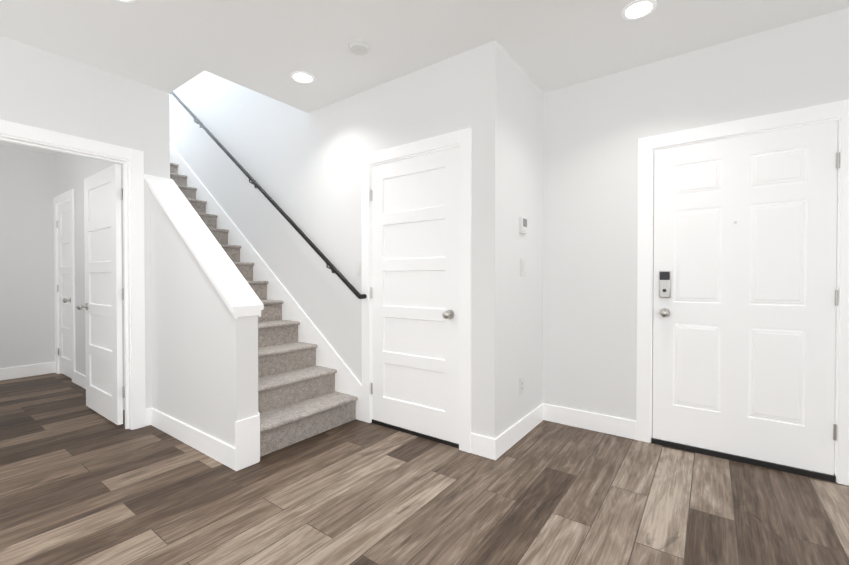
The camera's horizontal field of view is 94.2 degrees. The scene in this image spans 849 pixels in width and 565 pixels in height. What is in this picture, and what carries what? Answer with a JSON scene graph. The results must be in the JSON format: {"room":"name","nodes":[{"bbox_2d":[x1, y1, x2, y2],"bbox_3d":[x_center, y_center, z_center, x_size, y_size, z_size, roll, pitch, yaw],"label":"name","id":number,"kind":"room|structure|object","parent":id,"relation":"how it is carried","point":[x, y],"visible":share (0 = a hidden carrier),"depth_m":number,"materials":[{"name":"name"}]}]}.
{"room":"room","nodes":[
{"label":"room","id":0,"kind":"room"},
{"bbox_2d":[0,145,54,368],"bbox_3d":[-5.753,-0.211,3.326,0.120,2.680,3.900,0,1,36],"label":"wall","id":1,"kind":"structure","parent":0,"point":[27,309],"depth_m":4.66,"materials":[{"name":"white paint"}]},
{"bbox_2d":[0,362,54,380],"bbox_3d":[-5.028,1.052,4.215,0.025,0.135,1.630,0,1,36],"label":"baseboard","id":2,"kind":"structure","parent":1,"relation":"attached to","point":[43,368],"depth_m":4.66,"materials":[{"name":"white paint"}]},
{"bbox_2d":[0,36,169,408],"bbox_3d":[-3.327,-0.193,1.647,0.120,2.680,4.040,0,1,36],"label":"wall","id":3,"kind":"structure","parent":0,"point":[42,89],"depth_m":2.83,"materials":[{"name":"white paint"}]},
{"bbox_2d":[0,119,145,429],"bbox_3d":[-2.547,0.059,2.721,0.152,2.154,1.010,0,1,36],"label":"trim","id":4,"kind":"structure","parent":3,"relation":"attached to","point":[131,160],"depth_m":3.03,"materials":[{"name":"white paint"}]},
{"bbox_2d":[77,164,123,424],"bbox_3d":[-2.699,0.094,3.307,0.830,2.030,0.179,0,1,36],"label":"hall door","id":5,"kind":"structure","parent":3,"relation":"in","point":[104,289],"depth_m":3.25,"materials":[{"name":"white paint"}]},
{"bbox_2d":[54,152,257,446],"bbox_3d":[-3.595,-1.656,4.238,6.180,5.550,0.140,0,1,36],"label":"wall","id":6,"kind":"structure","parent":0,"point":[204,360],"depth_m":2.80,"materials":[{"name":"white paint"}]},
{"bbox_2d":[57,201,71,378],"bbox_3d":[-4.227,0.081,4.612,0.630,2.030,0.107,0,1,36],"label":"hall door","id":7,"kind":"structure","parent":6,"relation":"in","point":[64,290],"depth_m":4.67,"materials":[{"name":"white paint"}]},
{"bbox_2d":[53,189,75,382],"bbox_3d":[-4.174,0.039,4.667,0.810,2.152,0.156,0,1,36],"label":"door frame","id":8,"kind":"structure","parent":6,"relation":"attached to","point":[63,197],"depth_m":4.52,"materials":[{"name":"white paint"}]},
{"bbox_2d":[74,371,124,409],"bbox_3d":[-3.086,1.056,3.802,1.979,0.135,0.014,0,1,36],"label":"baseboard","id":9,"kind":"structure","parent":6,"relation":"attached to","point":[79,379],"depth_m":4.23,"materials":[{"name":"white paint"}]},
{"bbox_2d":[146,408,247,470],"bbox_3d":[-1.649,0.985,2.764,1.294,0.300,0.060,0,1,36],"label":"baseboard","id":10,"kind":"structure","parent":6,"relation":"attached to","point":[243,453],"depth_m":2.57,"materials":[{"name":"white paint"}]},
{"bbox_2d":[144,174,263,318],"bbox_3d":[-1.607,-0.317,2.791,1.315,1.060,0.200,0,1,36],"label":"trim","id":11,"kind":"structure","parent":6,"relation":"on","point":[236,292],"depth_m":2.68,"materials":[{"name":"white paint"}]},
{"bbox_2d":[258,412,259,454],"bbox_3d":[-2.653,-0.505,3.659,3.958,3.261,0.012,0,1,36],"label":"skirt board","id":12,"kind":"object","parent":6,"relation":"attached to","point":[259,432],"visible":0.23,"depth_m":2.51,"materials":[{"name":"white paint"}]},
{"bbox_2d":[169,40,502,438],"bbox_3d":[-2.498,-1.661,4.726,7.380,5.550,0.120,0,1,36],"label":"wall","id":13,"kind":"structure","parent":0,"point":[302,168],"depth_m":3.37,"materials":[{"name":"white paint"}]},
{"bbox_2d":[170,143,361,420],"bbox_3d":[-2.117,-0.512,4.378,3.980,3.261,0.014,0,1,36],"label":"skirt board","id":14,"kind":"object","parent":13,"relation":"attached to","point":[346,379],"depth_m":3.86,"materials":[{"name":"white paint"}]},
{"bbox_2d":[170,91,366,298],"bbox_3d":[-2.071,-1.355,4.288,3.928,2.948,0.096,0,1,36],"label":"handrail","id":15,"kind":"object","parent":13,"relation":"attached to","point":[338,273],"visible":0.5,"depth_m":3.74,"materials":[{"name":"black metal"}]},
{"bbox_2d":[356,261,361,274],"bbox_3d":[-0.537,-0.117,3.236,0.070,0.114,0.009,0,1,36],"label":"light switch","id":16,"kind":"object","parent":13,"relation":"attached to","point":[358,267],"visible":0.96,"depth_m":3.23,"materials":[{"name":"white plastic"}]},
{"bbox_2d":[371,147,458,443],"bbox_3d":[-0.112,0.090,2.917,0.830,2.030,0.107,0,1,36],"label":"closet door","id":17,"kind":"structure","parent":13,"relation":"in","point":[415,296],"depth_m":2.91,"materials":[{"name":"white paint"}]},
{"bbox_2d":[372,420,458,447],"bbox_3d":[-0.079,1.118,2.955,0.822,0.030,0.046,0,1,36],"label":"threshold","id":18,"kind":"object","parent":13,"relation":"attached to","point":[435,439],"depth_m":2.91,"materials":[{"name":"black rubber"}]},
{"bbox_2d":[361,128,471,452],"bbox_3d":[-0.064,0.053,2.964,1.010,2.160,0.136,0,1,36],"label":"trim","id":19,"kind":"structure","parent":13,"relation":"attached to","point":[461,140],"depth_m":2.67,"materials":[{"name":"white paint"}]},
{"bbox_2d":[0,373,848,564],"bbox_3d":[-2.106,1.173,2.047,11.200,0.060,6.100,0,1,36],"label":"floor","id":20,"kind":"structure","parent":0,"point":[81,483],"depth_m":2.06,"materials":[{"name":"brown wood"}]},
{"bbox_2d":[170,163,357,456],"bbox_3d":[-2.891,-0.402,4.388,5.158,3.040,0.882,0,1,36],"label":"stairs","id":21,"kind":"structure","parent":20,"relation":"on","point":[300,398],"depth_m":3.21,"materials":[{"name":"carpet"}]},
{"bbox_2d":[0,0,848,154],"bbox_3d":[-2.139,-1.597,1.974,11.200,0.120,5.990,0,1,36],"label":"ceiling","id":22,"kind":"structure","parent":0,"point":[266,47],"depth_m":2.45,"materials":[{"name":"white paint"}]},
{"bbox_2d":[116,0,135,2],"bbox_3d":[-1.621,-1.534,2.074,0.176,0.008,0.176,0,1,36],"label":"recessed light","id":23,"kind":"object","parent":22,"relation":"in","point":[128,1],"visible":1,"depth_m":2.15,"materials":[{"name":"white paint"}]},
{"bbox_2d":[290,71,314,83],"bbox_3d":[-0.918,-1.544,2.972,0.176,0.008,0.176,0,1,36],"label":"recessed light","id":24,"kind":"object","parent":22,"relation":"in","point":[302,77],"visible":1,"depth_m":2.96,"materials":[{"name":"white paint"}]},
{"bbox_2d":[349,39,369,54],"bbox_3d":[-0.424,-1.524,2.563,0.136,0.037,0.136,0,1,36],"label":"smoke detector","id":25,"kind":"object","parent":22,"relation":"attached to","point":[359,47],"visible":0.96,"depth_m":2.53,"materials":[{"name":"white plastic"}]},
{"bbox_2d":[621,0,656,19],"bbox_3d":[1.205,-1.536,2.219,0.176,0.008,0.176,0,1,36],"label":"recessed light","id":26,"kind":"object","parent":22,"relation":"in","point":[636,9],"visible":1,"depth_m":2.21,"materials":[{"name":"white paint"}]},
{"bbox_2d":[503,49,543,431],"bbox_3d":[0.699,-0.207,2.966,0.120,2.680,0.770,0,1,36],"label":"wall","id":27,"kind":"structure","parent":0,"point":[523,98],"depth_m":2.88,"materials":[{"name":"white paint"}]},
{"bbox_2d":[488,403,543,459],"bbox_3d":[0.714,1.066,2.886,0.014,0.135,0.904,0,1,36],"label":"baseboard","id":28,"kind":"structure","parent":27,"relation":"attached to","point":[498,446],"depth_m":2.76,"materials":[{"name":"white paint"}]},
{"bbox_2d":[520,377,523,393],"bbox_3d":[0.713,0.756,2.886,0.008,0.114,0.070,0,1,36],"label":"outlet","id":29,"kind":"object","parent":27,"relation":"attached to","point":[521,385],"visible":1,"depth_m":2.88,"materials":[{"name":"white plastic"}]},
{"bbox_2d":[520,259,524,275],"bbox_3d":[0.720,-0.111,2.884,0.011,0.124,0.080,0,1,36],"label":"light switch","id":30,"kind":"object","parent":27,"relation":"attached to","point":[522,267],"visible":1,"depth_m":2.87,"materials":[{"name":"white plastic"}]},
{"bbox_2d":[519,216,526,233],"bbox_3d":[0.720,-0.416,2.868,0.026,0.120,0.104,0,1,36],"label":"thermostat","id":31,"kind":"object","parent":27,"relation":"attached to","point":[522,225],"visible":1,"depth_m":2.83,"materials":[{"name":"white plastic"}]},
{"bbox_2d":[543,8,848,420],"bbox_3d":[-0.421,-0.222,4.350,11.200,2.680,0.150,0,1,36],"label":"wall","id":32,"kind":"structure","parent":0,"point":[595,130],"depth_m":2.91,"materials":[{"name":"white paint"}]},
{"bbox_2d":[544,404,635,439],"bbox_3d":[1.261,1.064,3.038,0.660,0.135,0.014,0,1,36],"label":"baseboard","id":33,"kind":"structure","parent":32,"relation":"attached to","point":[621,427],"depth_m":3.02,"materials":[{"name":"white paint"}]},
{"bbox_2d":[636,100,848,485],"bbox_3d":[2.019,0.056,2.568,1.105,2.162,0.166,0,1,36],"label":"door frame","id":34,"kind":"structure","parent":32,"relation":"attached to","point":[833,111],"depth_m":2.46,"materials":[{"name":"white paint"}]},
{"bbox_2d":[651,438,835,482],"bbox_3d":[1.990,1.120,2.540,0.917,0.034,0.062,0,1,36],"label":"threshold","id":35,"kind":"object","parent":32,"relation":"attached to","point":[790,469],"depth_m":2.47,"materials":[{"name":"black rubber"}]},
{"bbox_2d":[652,120,839,474],"bbox_3d":[1.979,0.089,2.497,0.925,2.030,0.108,0,1,36],"label":"entry door","id":36,"kind":"structure","parent":32,"relation":"in","point":[745,297],"depth_m":2.48,"materials":[{"name":"white paint"}]}
]}

